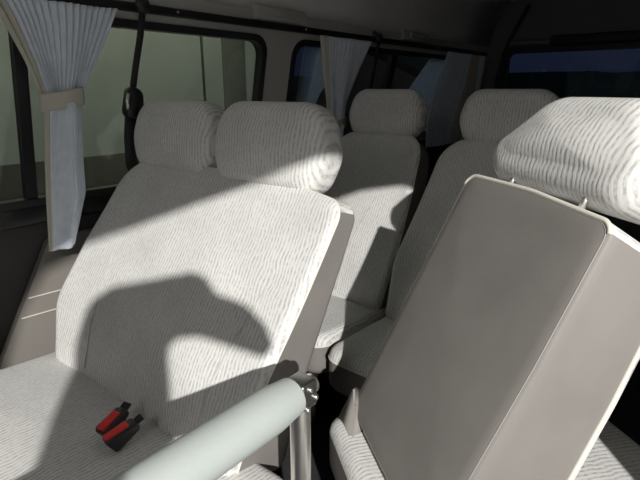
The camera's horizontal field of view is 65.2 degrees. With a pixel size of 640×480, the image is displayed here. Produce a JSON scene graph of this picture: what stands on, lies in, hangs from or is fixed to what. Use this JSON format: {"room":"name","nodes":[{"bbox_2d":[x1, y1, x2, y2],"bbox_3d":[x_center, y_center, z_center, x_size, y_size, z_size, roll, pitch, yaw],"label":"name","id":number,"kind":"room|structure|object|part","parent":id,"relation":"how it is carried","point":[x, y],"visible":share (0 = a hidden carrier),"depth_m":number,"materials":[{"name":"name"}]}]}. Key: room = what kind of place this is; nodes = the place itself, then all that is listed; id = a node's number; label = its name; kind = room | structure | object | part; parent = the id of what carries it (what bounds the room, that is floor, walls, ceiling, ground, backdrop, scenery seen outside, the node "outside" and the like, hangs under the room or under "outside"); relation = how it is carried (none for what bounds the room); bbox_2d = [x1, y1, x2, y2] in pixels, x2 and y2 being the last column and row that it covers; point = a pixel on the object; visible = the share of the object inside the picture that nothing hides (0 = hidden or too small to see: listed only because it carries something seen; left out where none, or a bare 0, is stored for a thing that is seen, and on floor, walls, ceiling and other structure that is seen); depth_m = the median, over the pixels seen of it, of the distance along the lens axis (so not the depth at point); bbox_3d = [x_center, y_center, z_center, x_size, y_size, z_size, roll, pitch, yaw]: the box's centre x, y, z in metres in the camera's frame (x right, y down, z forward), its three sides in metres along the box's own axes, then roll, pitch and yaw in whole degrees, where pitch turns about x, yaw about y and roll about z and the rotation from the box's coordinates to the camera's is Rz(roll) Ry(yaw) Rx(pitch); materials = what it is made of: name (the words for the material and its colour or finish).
{"room":"vehicle interior","nodes":[
{"label":"vehicle interior","id":0,"kind":"room"},
{"bbox_2d":[0,147,447,354],"bbox_3d":[-0.851,0.295,1.801,0.040,0.800,6.250,13,21,38],"label":"wall","id":1,"kind":"structure","parent":0,"point":[20,248],"depth_m":1.58,"materials":[{"name":"grey plastic"}]},
{"bbox_2d":[0,228,92,369],"bbox_3d":[-0.877,0.339,1.723,0.031,0.720,0.618,13,21,38],"label":"trim","id":2,"kind":"structure","parent":1,"relation":"attached to","point":[32,333],"depth_m":1.62,"materials":[{"name":"grey plastic"}]},
{"bbox_2d":[115,0,490,101],"bbox_3d":[-0.781,-0.407,1.531,0.169,0.706,6.250,13,21,38],"label":"wall","id":3,"kind":"structure","parent":0,"point":[280,45],"depth_m":2.11,"materials":[{"name":"grey plastic"}]},
{"bbox_2d":[122,0,150,171],"bbox_3d":[-0.586,-0.044,1.729,0.084,1.490,0.132,13,21,38],"label":"belt","id":4,"kind":"object","parent":3,"relation":"attached to","point":[133,98],"visible":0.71,"depth_m":1.57,"materials":[{"name":"black fabric"}]},
{"bbox_2d":[0,139,464,230],"bbox_3d":[-0.829,-0.109,1.662,0.056,0.063,6.250,13,21,38],"label":"trim","id":5,"kind":"structure","parent":3,"relation":"attached to","point":[17,218],"depth_m":1.56,"materials":[{"name":"black plastic"}]},
{"bbox_2d":[0,0,486,211],"bbox_3d":[-0.392,-0.546,1.969,0.170,0.606,4.866,13,21,38],"label":"window","id":6,"kind":"structure","parent":3,"relation":"in","point":[20,78],"depth_m":1.64,"materials":[{"name":"black plastic"}]},
{"bbox_2d":[0,0,116,250],"bbox_3d":[-0.721,-0.325,1.470,0.057,0.689,0.349,13,21,38],"label":"curtain","id":7,"kind":"object","parent":6,"relation":"hanging from","point":[60,44],"visible":1,"depth_m":1.43,"materials":[{"name":"beige fabric"}]},
{"bbox_3d":[-0.272,-0.834,1.919,0.028,0.026,4.660,13,21,38],"label":"curtain rail","id":8,"kind":"part","parent":6,"relation":"part of","materials":[{"name":"black metal"}]},
{"bbox_2d":[320,35,371,137],"bbox_3d":[0.130,-0.624,2.458,0.056,0.684,0.400,13,21,38],"label":"curtain","id":9,"kind":"object","parent":6,"relation":"hanging from","point":[342,58],"visible":0.62,"depth_m":2.37,"materials":[{"name":"beige fabric"}]},
{"bbox_2d":[425,51,484,147],"bbox_3d":[0.919,-0.949,3.365,0.035,0.584,0.802,13,21,38],"label":"curtain","id":10,"kind":"object","parent":6,"relation":"hanging from","point":[460,76],"visible":0.87,"depth_m":3.31,"materials":[{"name":"fabric"}]},
{"bbox_2d":[286,40,445,143],"bbox_3d":[0.474,-0.829,2.997,0.151,0.557,2.012,13,21,38],"label":"window","id":11,"kind":"structure","parent":3,"relation":"in","point":[419,72],"depth_m":2.75,"materials":[{"name":"black glass"}]},
{"bbox_2d":[367,31,382,88],"bbox_3d":[0.261,-0.339,2.712,0.084,1.490,0.132,13,21,38],"label":"belt","id":12,"kind":"object","parent":3,"relation":"attached to","point":[379,38],"visible":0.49,"depth_m":2.53,"materials":[{"name":"black fabric"}]},
{"bbox_2d":[201,0,515,46],"bbox_3d":[0.019,-0.740,0.743,1.994,0.390,6.250,13,21,38],"label":"ceiling","id":13,"kind":"structure","parent":0,"point":[473,22],"depth_m":2.79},
{"bbox_2d":[251,4,306,25],"bbox_3d":[-0.158,-0.910,2.027,0.041,0.053,0.300,13,21,38],"label":"lamp","id":14,"kind":"object","parent":13,"relation":"attached to","point":[261,12],"visible":1,"depth_m":2.00,"materials":[{"name":"grey plastic"}]},
{"bbox_2d":[400,30,428,42],"bbox_3d":[0.542,-1.154,2.841,0.041,0.053,0.300,13,21,38],"label":"lamp","id":15,"kind":"object","parent":13,"relation":"attached to","point":[406,35],"visible":1,"depth_m":2.80,"materials":[{"name":"grey plastic"}]},
{"bbox_2d":[272,359,639,479],"bbox_3d":[-0.033,0.891,1.276,2.160,0.040,6.250,13,21,38],"label":"floor","id":16,"kind":"structure","parent":0,"point":[625,416],"depth_m":1.86,"materials":[{"name":"carpet"}]},
{"bbox_2d":[0,99,353,479],"bbox_3d":[-0.462,0.261,1.266,0.974,1.173,0.804,13,21,38],"label":"seat","id":17,"kind":"object","parent":16,"relation":"on","point":[205,281],"visible":0.94,"depth_m":1.23,"materials":[{"name":"fabric"}]},
{"bbox_2d":[96,401,131,435],"bbox_3d":[-0.479,0.426,1.169,0.037,0.055,0.089,8,18,24],"label":"belt buckle","id":18,"kind":"object","parent":17,"relation":"on","point":[120,414],"visible":0.87,"depth_m":1.15,"materials":[{"name":"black plastic"}]},
{"bbox_2d":[102,414,143,451],"bbox_3d":[-0.442,0.438,1.129,0.089,0.055,0.037,-14,22,-38],"label":"belt buckle","id":19,"kind":"object","parent":17,"relation":"on","point":[119,436],"visible":1,"depth_m":1.11,"materials":[{"name":"black plastic"}]},
{"bbox_2d":[0,352,282,479],"bbox_3d":[-0.569,0.480,1.196,0.968,0.069,0.460,13,21,38],"label":"cushion","id":20,"kind":"object","parent":17,"relation":"on","point":[52,405],"depth_m":1.20,"materials":[{"name":"fabric"}]},
{"bbox_3d":[-0.395,0.135,1.335,0.938,0.615,0.340,13,21,38],"label":"backrest","id":21,"kind":"part","parent":17,"relation":"part of","materials":[{"name":"fabric"}]},
{"bbox_3d":[-0.386,0.183,1.361,0.938,0.639,0.326,13,21,38],"label":"panel","id":22,"kind":"part","parent":17,"relation":"part of","materials":[{"name":"grey plastic"}]},
{"bbox_3d":[-0.337,0.154,1.414,0.938,0.672,0.210,13,21,38],"label":"panel","id":23,"kind":"part","parent":17,"relation":"part of","materials":[{"name":"grey plastic"}]},
{"bbox_2d":[110,371,318,479],"bbox_3d":[-0.262,0.658,0.650,0.080,0.766,0.800,13,21,38],"label":"grab rail","id":24,"kind":"object","parent":16,"relation":"on","point":[208,451],"visible":1,"depth_m":0.69,"materials":[{"name":"silver metal"}]},
{"bbox_3d":[-0.033,0.600,0.923,0.035,0.696,0.035,13,21,38],"label":"post","id":25,"kind":"part","parent":24,"relation":"part of","materials":[{"name":"silver metal"}]},
{"bbox_2d":[306,89,428,422],"bbox_3d":[0.067,0.009,2.050,0.529,1.204,0.837,13,21,38],"label":"passenger seat","id":26,"kind":"object","parent":16,"relation":"on","point":[382,175],"visible":0.6,"depth_m":2.02,"materials":[{"name":"fabric"}]},
{"bbox_3d":[-0.038,0.414,2.038,0.405,0.036,0.400,13,21,38],"label":"seat frame","id":27,"kind":"part","parent":26,"relation":"part of","materials":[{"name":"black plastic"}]},
{"bbox_2d":[307,340,341,372],"bbox_3d":[-0.051,0.339,1.999,0.523,0.144,0.460,13,21,38],"label":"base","id":28,"kind":"object","parent":26,"relation":"on","point":[319,362],"depth_m":1.70,"materials":[{"name":"grey leather"}]},
{"bbox_3d":[0.072,0.551,1.984,0.050,0.205,0.340,13,21,38],"label":"leg","id":29,"kind":"part","parent":26,"relation":"part of","materials":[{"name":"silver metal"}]},
{"bbox_2d":[315,295,385,345],"bbox_3d":[-0.051,0.268,1.978,0.523,0.066,0.460,13,21,38],"label":"cushion","id":30,"kind":"object","parent":26,"relation":"on","point":[346,315],"depth_m":1.86,"materials":[{"name":"fabric"}]},
{"bbox_3d":[0.147,-0.104,2.116,0.523,0.665,0.376,13,21,38],"label":"backrest","id":31,"kind":"part","parent":26,"relation":"part of","materials":[{"name":"fabric"}]},
{"bbox_3d":[0.167,-0.067,2.153,0.523,0.703,0.403,13,21,38],"label":"panel","id":32,"kind":"part","parent":26,"relation":"part of","materials":[{"name":"grey fabric"}]},
{"bbox_2d":[328,89,559,402],"bbox_3d":[0.465,0.115,1.698,0.529,1.204,0.837,13,21,38],"label":"passenger seat","id":33,"kind":"object","parent":16,"relation":"on","point":[487,116],"visible":0.36,"depth_m":1.82,"materials":[{"name":"grey fabric"}]},
{"bbox_2d":[329,360,365,396],"bbox_3d":[0.347,0.444,1.648,0.523,0.144,0.460,13,21,38],"label":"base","id":34,"kind":"object","parent":33,"relation":"on","point":[343,376],"depth_m":1.56,"materials":[{"name":"grey plastic"}]},
{"bbox_2d":[329,317,394,375],"bbox_3d":[0.347,0.373,1.627,0.523,0.066,0.460,13,21,38],"label":"cushion","id":35,"kind":"object","parent":33,"relation":"on","point":[355,355],"depth_m":1.60,"materials":[{"name":"fabric"}]},
{"bbox_3d":[0.544,0.002,1.765,0.523,0.665,0.376,13,21,38],"label":"backrest","id":36,"kind":"part","parent":33,"relation":"part of","materials":[{"name":"fabric"}]},
{"bbox_2d":[329,97,639,479],"bbox_3d":[0.388,0.334,0.997,0.650,1.188,0.509,-4,17,-13],"label":"seat","id":37,"kind":"object","parent":16,"relation":"on","point":[511,352],"visible":1,"depth_m":0.80,"materials":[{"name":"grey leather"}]},
{"bbox_2d":[329,436,347,479],"bbox_3d":[0.388,0.544,1.060,0.650,0.115,0.509,-4,17,-13],"label":"cushion","id":38,"kind":"object","parent":37,"relation":"on","point":[338,466],"depth_m":1.11,"materials":[{"name":"grey fabric"}]},
{"bbox_3d":[0.239,0.180,0.923,0.240,0.540,0.408,-4,17,-13],"label":"panel","id":39,"kind":"part","parent":37,"relation":"part of","materials":[{"name":"grey plastic"}]},
{"bbox_2d":[330,417,639,479],"bbox_3d":[0.388,0.467,1.037,0.650,0.045,0.509,-4,17,-13],"label":"cushion","id":40,"kind":"object","parent":37,"relation":"on","point":[614,455],"depth_m":1.05,"materials":[{"name":"fabric"}]},
{"bbox_3d":[0.291,0.212,0.950,0.348,0.621,0.447,-4,17,-13],"label":"panel","id":41,"kind":"part","parent":37,"relation":"part of","materials":[{"name":"grey plastic"}]},
{"bbox_3d":[0.415,-0.067,0.776,0.051,0.096,0.011,-4,17,-13],"label":"post","id":42,"kind":"part","parent":37,"relation":"part of","materials":[{"name":"silver metal"}]},
{"bbox_3d":[0.378,0.240,0.981,0.208,0.557,0.449,-4,17,-13],"label":"backrest","id":43,"kind":"part","parent":37,"relation":"part of","materials":[{"name":"plastic"}]},
{"bbox_2d":[480,0,639,242],"bbox_3d":[1.940,-0.716,3.325,2.120,1.860,0.030,13,21,38],"label":"door","id":44,"kind":"structure","parent":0,"point":[544,19],"depth_m":3.37,"materials":[{"name":"grey"}]},
{"bbox_2d":[495,5,530,88],"bbox_3d":[1.374,-1.320,3.590,0.201,0.667,0.028,13,21,38],"label":"trim","id":45,"kind":"structure","parent":44,"relation":"attached to","point":[527,8],"depth_m":3.58,"materials":[{"name":"black plastic"}]},
{"bbox_2d":[510,38,549,45],"bbox_3d":[1.466,-1.375,3.479,0.280,0.035,0.058,13,21,38],"label":"trim","id":46,"kind":"structure","parent":44,"relation":"attached to","point":[547,40],"depth_m":3.46,"materials":[{"name":"grey plastic"}]},
{"bbox_2d":[498,42,639,88],"bbox_3d":[2.028,-1.040,3.143,1.804,0.409,0.045,13,21,38],"label":"window","id":47,"kind":"structure","parent":44,"relation":"in","point":[503,80],"depth_m":3.43,"materials":[{"name":"black rubber"}]},
{"bbox_2d":[550,30,639,45],"bbox_3d":[2.143,-1.209,2.926,1.500,0.065,0.088,13,21,38],"label":"trim","id":48,"kind":"structure","parent":44,"relation":"attached to","point":[632,35],"depth_m":3.18,"materials":[{"name":"black plastic"}]},
{"label":"outside","id":49,"kind":"structure","parent":0,"visible":0},
{"bbox_3d":[1.455,0.555,3.650,26.000,0.040,25.000,13,21,38],"label":"ground","id":50,"kind":"structure","parent":49,"visible":0},
{"bbox_2d":[0,17,255,201],"bbox_3d":[-2.922,-0.843,2.045,0.190,3.560,7.680,13,21,38],"label":"window","id":51,"kind":"structure","parent":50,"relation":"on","point":[219,71],"depth_m":3.71,"materials":[{"name":"clear glass"}]},
{"bbox_2d":[291,76,307,101],"bbox_3d":[-0.720,-3.715,14.389,0.877,1.966,9.000,13,21,38],"label":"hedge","id":52,"kind":"object","parent":50,"relation":"on","point":[297,80],"visible":0.02,"depth_m":13.90,"materials":[{"name":"green plant"}]},
{"bbox_2d":[300,70,639,101],"bbox_3d":[5.457,-1.993,8.776,15.000,1.894,0.879,13,21,38],"label":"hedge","id":53,"kind":"object","parent":50,"relation":"on","point":[590,83],"visible":0.18,"depth_m":8.92,"materials":[{"name":"green plant"}]}
]}

